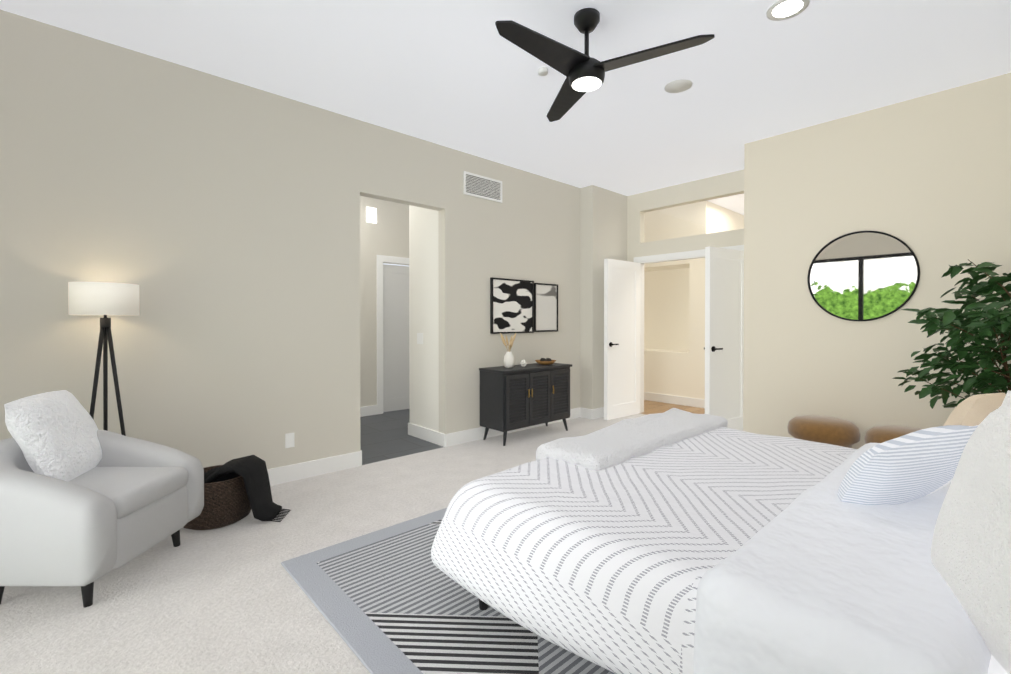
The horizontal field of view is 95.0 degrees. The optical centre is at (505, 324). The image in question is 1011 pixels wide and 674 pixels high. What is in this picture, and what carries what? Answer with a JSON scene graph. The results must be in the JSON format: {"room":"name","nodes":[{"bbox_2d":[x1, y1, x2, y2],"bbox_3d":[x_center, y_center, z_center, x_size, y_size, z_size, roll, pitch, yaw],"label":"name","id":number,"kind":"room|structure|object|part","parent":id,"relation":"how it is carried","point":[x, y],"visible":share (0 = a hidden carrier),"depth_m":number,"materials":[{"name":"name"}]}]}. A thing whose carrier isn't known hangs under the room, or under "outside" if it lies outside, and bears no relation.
{"room":"bedroom","nodes":[
{"label":"bedroom","id":0,"kind":"room"},
{"bbox_2d":[0,9,579,468],"bbox_3d":[-1.276,-0.280,4.181,6.050,3.050,0.120,0,1,-42],"label":"wall","id":1,"kind":"structure","parent":0,"point":[214,217],"depth_m":3.38,"materials":[{"name":"beige paint"}]},
{"bbox_2d":[285,433,294,447],"bbox_3d":[-1.721,0.921,3.698,0.070,0.115,0.008,0,1,-42],"label":"electrical outlet plate","id":2,"kind":"object","parent":1,"relation":"attached to","point":[289,440],"visible":1,"depth_m":3.69,"materials":[{"name":"white plastic"}]},
{"bbox_2d":[267,450,361,485],"bbox_3d":[-2.330,1.188,3.140,2.874,0.130,0.014,0,1,-42],"label":"baseboard","id":3,"kind":"structure","parent":1,"relation":"attached to","point":[294,472],"depth_m":3.82,"materials":[{"name":"white"}]},
{"bbox_2d":[409,423,442,445],"bbox_3d":[-0.847,1.174,4.964,0.014,0.130,0.660,0,1,-42],"label":"baseboard","id":4,"kind":"structure","parent":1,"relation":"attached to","point":[429,435],"depth_m":4.95,"materials":[{"name":"white wood"}]},
{"bbox_2d":[463,171,501,202],"bbox_3d":[-0.238,-1.492,5.029,0.540,0.240,0.013,0,1,-42],"label":"air vent","id":5,"kind":"object","parent":1,"relation":"in","point":[480,186],"visible":1,"depth_m":5.01,"materials":[{"name":"white plastic"}]},
{"bbox_2d":[490,277,533,333],"bbox_3d":[0.086,-0.214,5.322,0.660,0.620,0.030,0,1,-42],"label":"framed artwork","id":6,"kind":"object","parent":1,"relation":"attached to","point":[511,305],"visible":0.9,"depth_m":5.30,"materials":[{"name":"black"}]},
{"bbox_2d":[443,407,581,446],"bbox_3d":[0.192,1.170,5.443,2.194,0.130,0.014,0,1,-42],"label":"baseboard","id":7,"kind":"structure","parent":1,"relation":"attached to","point":[455,438],"depth_m":4.97,"materials":[{"name":"white wood"}]},
{"bbox_2d":[534,283,557,331],"bbox_3d":[0.499,-0.212,5.700,0.420,0.590,0.030,0,1,-42],"label":"framed artwork","id":8,"kind":"object","parent":1,"relation":"attached to","point":[545,307],"visible":0.88,"depth_m":5.69,"materials":[{"name":"black"}]},
{"bbox_2d":[0,413,645,673],"bbox_3d":[0.577,1.306,2.757,6.850,0.100,4.500,0,1,-42],"label":"floor carpet","id":9,"kind":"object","parent":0,"point":[232,599],"visible":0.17,"depth_m":2.18,"materials":[{"name":"beige carpet"}]},
{"bbox_2d":[0,390,203,607],"bbox_3d":[-2.129,0.810,2.360,0.768,0.901,0.757,0,0,1],"label":"armchair","id":10,"kind":"object","parent":9,"relation":"on","point":[85,502],"visible":1,"depth_m":2.20,"materials":[{"name":"grey fabric"}]},
{"bbox_2d":[68,282,139,435],"bbox_3d":[-2.428,0.504,2.815,0.326,1.506,0.332,0,1,-42],"label":"tripod floor lamp","id":11,"kind":"object","parent":9,"relation":"on","point":[105,299],"visible":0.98,"depth_m":2.75,"materials":[{"name":"black"}]},
{"bbox_2d":[183,455,290,529],"bbox_3d":[-1.758,1.064,3.009,0.615,0.389,0.547,0,1,-42],"label":"basket","id":12,"kind":"object","parent":9,"relation":"on","point":[237,490],"visible":0.79,"depth_m":2.90,"materials":[{"name":"black"}]},
{"bbox_2d":[281,508,611,673],"bbox_3d":[0.771,1.254,2.203,2.570,0.012,2.980,0,1,-42],"label":"rug","id":13,"kind":"object","parent":9,"relation":"on","point":[393,599],"visible":0.35,"depth_m":2.00,"materials":[{"name":"grey fabric"}]},
{"bbox_2d":[431,390,1010,673],"bbox_3d":[1.201,0.646,1.968,2.253,1.207,2.290,0,1,-42],"label":"bed","id":14,"kind":"object","parent":13,"relation":"on","point":[674,541],"visible":1,"depth_m":1.45,"materials":[{"name":"grey fabric"}]},
{"bbox_3d":[1.244,0.646,1.910,1.960,1.207,2.145,0,1,-42],"label":"frame","id":15,"kind":"part","parent":14,"relation":"part of","materials":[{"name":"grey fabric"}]},
{"bbox_2d":[536,408,727,470],"bbox_3d":[0.838,0.773,2.801,1.516,0.326,0.444,0,1,-42],"label":"throw","id":16,"kind":"object","parent":14,"relation":"on","point":[622,443],"depth_m":2.55,"materials":[{"name":"white fabric"}]},
{"bbox_2d":[431,427,857,673],"bbox_3d":[0.927,0.875,2.261,2.200,0.407,1.491,0,1,-42],"label":"comforter","id":17,"kind":"object","parent":14,"relation":"on","point":[608,563],"depth_m":1.61,"materials":[{"name":"white fabric"}]},
{"bbox_2d":[693,443,991,673],"bbox_3d":[1.466,0.878,1.680,2.253,0.505,0.646,0,1,-42],"label":"duvet","id":18,"kind":"object","parent":14,"relation":"on","point":[831,582],"depth_m":1.15,"materials":[{"name":"white fabric"}]},
{"bbox_2d":[943,393,1005,425],"bbox_3d":[2.063,0.481,2.064,0.400,0.371,0.246,0,1,-42],"label":"pillow","id":19,"kind":"object","parent":14,"relation":"on","point":[974,409],"depth_m":1.94,"materials":[{"name":"beige fabric"}]},
{"bbox_3d":[1.226,0.848,1.931,1.900,0.230,2.050,0,1,-42],"label":"mattress","id":20,"kind":"part","parent":14,"relation":"part of","materials":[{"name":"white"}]},
{"bbox_2d":[479,333,571,445],"bbox_3d":[0.253,0.662,5.191,1.084,1.156,0.422,0,1,-42],"label":"sideboard","id":21,"kind":"object","parent":9,"relation":"on","point":[523,394],"visible":1,"depth_m":4.95,"materials":[{"name":"black wood"}]},
{"bbox_2d":[500,333,515,367],"bbox_3d":[0.055,0.274,5.018,0.241,0.377,0.196,0,1,-42],"label":"vase","id":22,"kind":"object","parent":21,"relation":"on","point":[509,361],"depth_m":4.97,"materials":[{"name":"white ceramic"}]},
{"bbox_2d":[535,358,555,364],"bbox_3d":[0.466,0.423,5.385,0.250,0.073,0.250,0,1,-42],"label":"bowl","id":23,"kind":"object","parent":21,"relation":"on","point":[542,361],"depth_m":5.33,"materials":[{"name":"brown wood"}]},
{"bbox_2d":[787,415,860,447],"bbox_3d":[2.667,1.014,3.899,0.510,0.467,0.510,0,1,-42],"label":"ottoman","id":24,"kind":"object","parent":9,"relation":"on","point":[830,430],"visible":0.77,"depth_m":3.73,"materials":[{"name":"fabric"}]},
{"bbox_2d":[864,426,921,443],"bbox_3d":[3.031,1.017,3.500,0.510,0.467,0.510,0,1,-42],"label":"ottoman","id":25,"kind":"object","parent":9,"relation":"on","point":[878,434],"visible":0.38,"depth_m":3.49,"materials":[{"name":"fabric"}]},
{"bbox_2d":[892,259,1010,408],"bbox_3d":[3.111,0.409,2.985,0.933,1.690,0.992,0,1,-42],"label":"ficus plant","id":26,"kind":"object","parent":9,"relation":"on","point":[993,325],"visible":0.83,"depth_m":3.03,"materials":[{"name":"green plant"}]},
{"bbox_2d":[360,196,408,406],"bbox_3d":[-1.695,-0.298,6.500,2.640,3.050,0.130,0,1,-42],"label":"wall","id":27,"kind":"structure","parent":0,"point":[384,227],"depth_m":6.30,"materials":[{"name":"beige paint"}]},
{"bbox_2d":[360,405,376,416],"bbox_3d":[-2.189,1.166,5.977,1.150,0.130,0.014,0,1,-42],"label":"baseboard","id":28,"kind":"structure","parent":27,"relation":"attached to","point":[366,410],"depth_m":6.27,"materials":[{"name":"white wood"}]},
{"bbox_2d":[377,255,408,413],"bbox_3d":[-1.394,0.130,6.693,1.000,2.190,0.015,0,1,-42],"label":"door frame","id":29,"kind":"structure","parent":27,"relation":"attached to","point":[380,258],"depth_m":6.38,"materials":[{"name":"white wood"}]},
{"bbox_2d":[383,264,409,411],"bbox_3d":[-1.413,0.185,6.712,0.785,2.060,0.158,0,1,-42],"label":"hall door","id":30,"kind":"structure","parent":27,"relation":"in","point":[395,337],"depth_m":6.59,"materials":[{"name":"white painted wood"},{"name":"black metal"}]},
{"bbox_2d":[360,409,442,464],"bbox_3d":[-1.405,1.285,5.484,3.600,0.100,2.200,0,1,-42],"label":"floor","id":31,"kind":"structure","parent":0,"point":[384,436],"depth_m":5.01,"materials":[{"name":"stone"}]},
{"bbox_2d":[409,205,438,431],"bbox_3d":[-0.250,-0.291,5.593,1.730,3.050,0.580,0,1,-42],"label":"wall","id":32,"kind":"structure","parent":0,"point":[424,320],"depth_m":5.00,"materials":[{"name":"white paint"}]},
{"bbox_2d":[417,333,422,343],"bbox_3d":[-0.931,0.148,5.055,0.006,0.120,0.120,0,1,-42],"label":"switch plate","id":33,"kind":"object","parent":32,"relation":"attached to","point":[419,338],"visible":1,"depth_m":5.05,"materials":[{"name":"white plastic"}]},
{"bbox_2d":[0,0,1010,214],"bbox_3d":[0.924,-1.858,4.540,9.800,0.100,6.700,0,1,-42],"label":"ceiling","id":34,"kind":"structure","parent":0,"point":[462,75],"depth_m":3.19,"materials":[{"name":"white paint"}]},
{"bbox_2d":[538,67,547,75],"bbox_3d":[0.261,-1.781,3.229,0.102,0.031,0.104,0,1,-42],"label":"detector","id":35,"kind":"object","parent":34,"relation":"attached to","point":[542,71],"depth_m":3.24,"materials":[{"name":"white plastic"}]},
{"bbox_2d":[495,8,714,121],"bbox_3d":[0.370,-1.593,2.562,1.032,0.397,1.242,0,1,-42],"label":"ceiling fan","id":36,"kind":"object","parent":34,"relation":"hanging from","point":[584,73],"visible":1,"depth_m":2.58,"materials":[{"name":"black metal"}]},
{"bbox_2d":[664,79,692,92],"bbox_3d":[1.280,-1.783,3.431,0.204,0.031,0.196,0,1,-42],"label":"detector","id":37,"kind":"object","parent":34,"relation":"attached to","point":[679,86],"depth_m":3.48,"materials":[{"name":"white plastic"}]},
{"bbox_2d":[766,0,809,20],"bbox_3d":[1.594,-1.790,2.620,0.210,0.006,0.210,0,1,-42],"label":"recessed light","id":38,"kind":"object","parent":34,"relation":"in","point":[782,9],"visible":1,"depth_m":2.62,"materials":[{"name":"white plastic"}]},
{"bbox_2d":[580,185,626,408],"bbox_3d":[1.364,-0.298,6.457,0.920,3.050,0.320,0,1,-42],"label":"wall","id":39,"kind":"structure","parent":0,"point":[603,223],"depth_m":6.13,"materials":[{"name":"beige paint"}]},
{"bbox_2d":[591,407,603,419],"bbox_3d":[1.428,1.163,6.300,0.814,0.130,0.014,0,1,-42],"label":"baseboard","id":40,"kind":"structure","parent":39,"relation":"attached to","point":[597,413],"depth_m":6.09,"materials":[{"name":"white wood"}]},
{"bbox_2d":[640,400,704,414],"bbox_3d":[3.487,1.275,6.837,2.950,0.098,4.200,0,1,-42],"label":"floor","id":41,"kind":"structure","parent":0,"point":[652,407],"depth_m":6.80,"materials":[{"name":"brown wood"}]},
{"bbox_2d":[627,169,743,261],"bbox_3d":[2.398,-0.294,5.918,0.120,3.050,1.870,0,1,-42],"label":"wall","id":42,"kind":"structure","parent":0,"point":[726,185],"depth_m":5.96,"materials":[{"name":"beige paint"}]},
{"bbox_2d":[604,259,640,419],"bbox_3d":[1.556,0.184,6.187,0.725,2.070,0.158,0,1,-42],"label":"bathroom door","id":43,"kind":"structure","parent":42,"relation":"in","point":[622,289],"depth_m":6.12,"materials":[{"name":"white painted wood"},{"name":"black metal"}]},
{"bbox_2d":[634,245,743,412],"bbox_3d":[2.370,0.146,5.944,0.132,2.170,1.580,0,1,-42],"label":"door frame","id":44,"kind":"structure","parent":42,"relation":"attached to","point":[668,257],"depth_m":6.39,"materials":[{"name":"white wood"}]},
{"bbox_3d":[2.424,-1.348,5.879,0.006,0.440,1.550,0,1,-42],"label":"window transom glass","id":45,"kind":"part","parent":42,"relation":"part of","materials":[{"name":"white"}]},
{"bbox_2d":[704,246,743,430],"bbox_3d":[2.464,0.192,5.200,0.721,2.070,0.220,0,1,-42],"label":"bathroom door","id":46,"kind":"structure","parent":42,"relation":"in","point":[724,310],"depth_m":5.13,"materials":[{"name":"white painted wood"},{"name":"black metal"}]},
{"bbox_2d":[644,201,743,398],"bbox_3d":[3.531,-0.301,6.865,2.830,3.050,4.200,0,1,-42],"label":"wall","id":47,"kind":"structure","parent":0,"point":[674,328],"depth_m":7.32,"materials":[{"name":"beige paint"}]},
{"bbox_2d":[644,392,703,407],"bbox_3d":[2.376,1.155,7.412,0.014,0.130,1.610,0,1,-42],"label":"baseboard","id":48,"kind":"structure","parent":47,"relation":"attached to","point":[679,400],"depth_m":7.15,"materials":[{"name":"white wood"}]},
{"bbox_2d":[743,73,1010,448],"bbox_3d":[3.549,-0.279,4.058,0.930,3.050,2.430,0,1,-42],"label":"wall","id":49,"kind":"structure","parent":0,"point":[926,179],"depth_m":3.91,"materials":[{"name":"beige paint"}]},
{"bbox_2d":[807,231,919,320],"bbox_3d":[3.011,-0.413,3.938,0.022,0.766,0.766,0,1,-42],"label":"round mirror","id":50,"kind":"object","parent":49,"relation":"attached to","point":[863,275],"visible":0.98,"depth_m":3.92,"materials":[{"name":"black mirror"}]}
]}

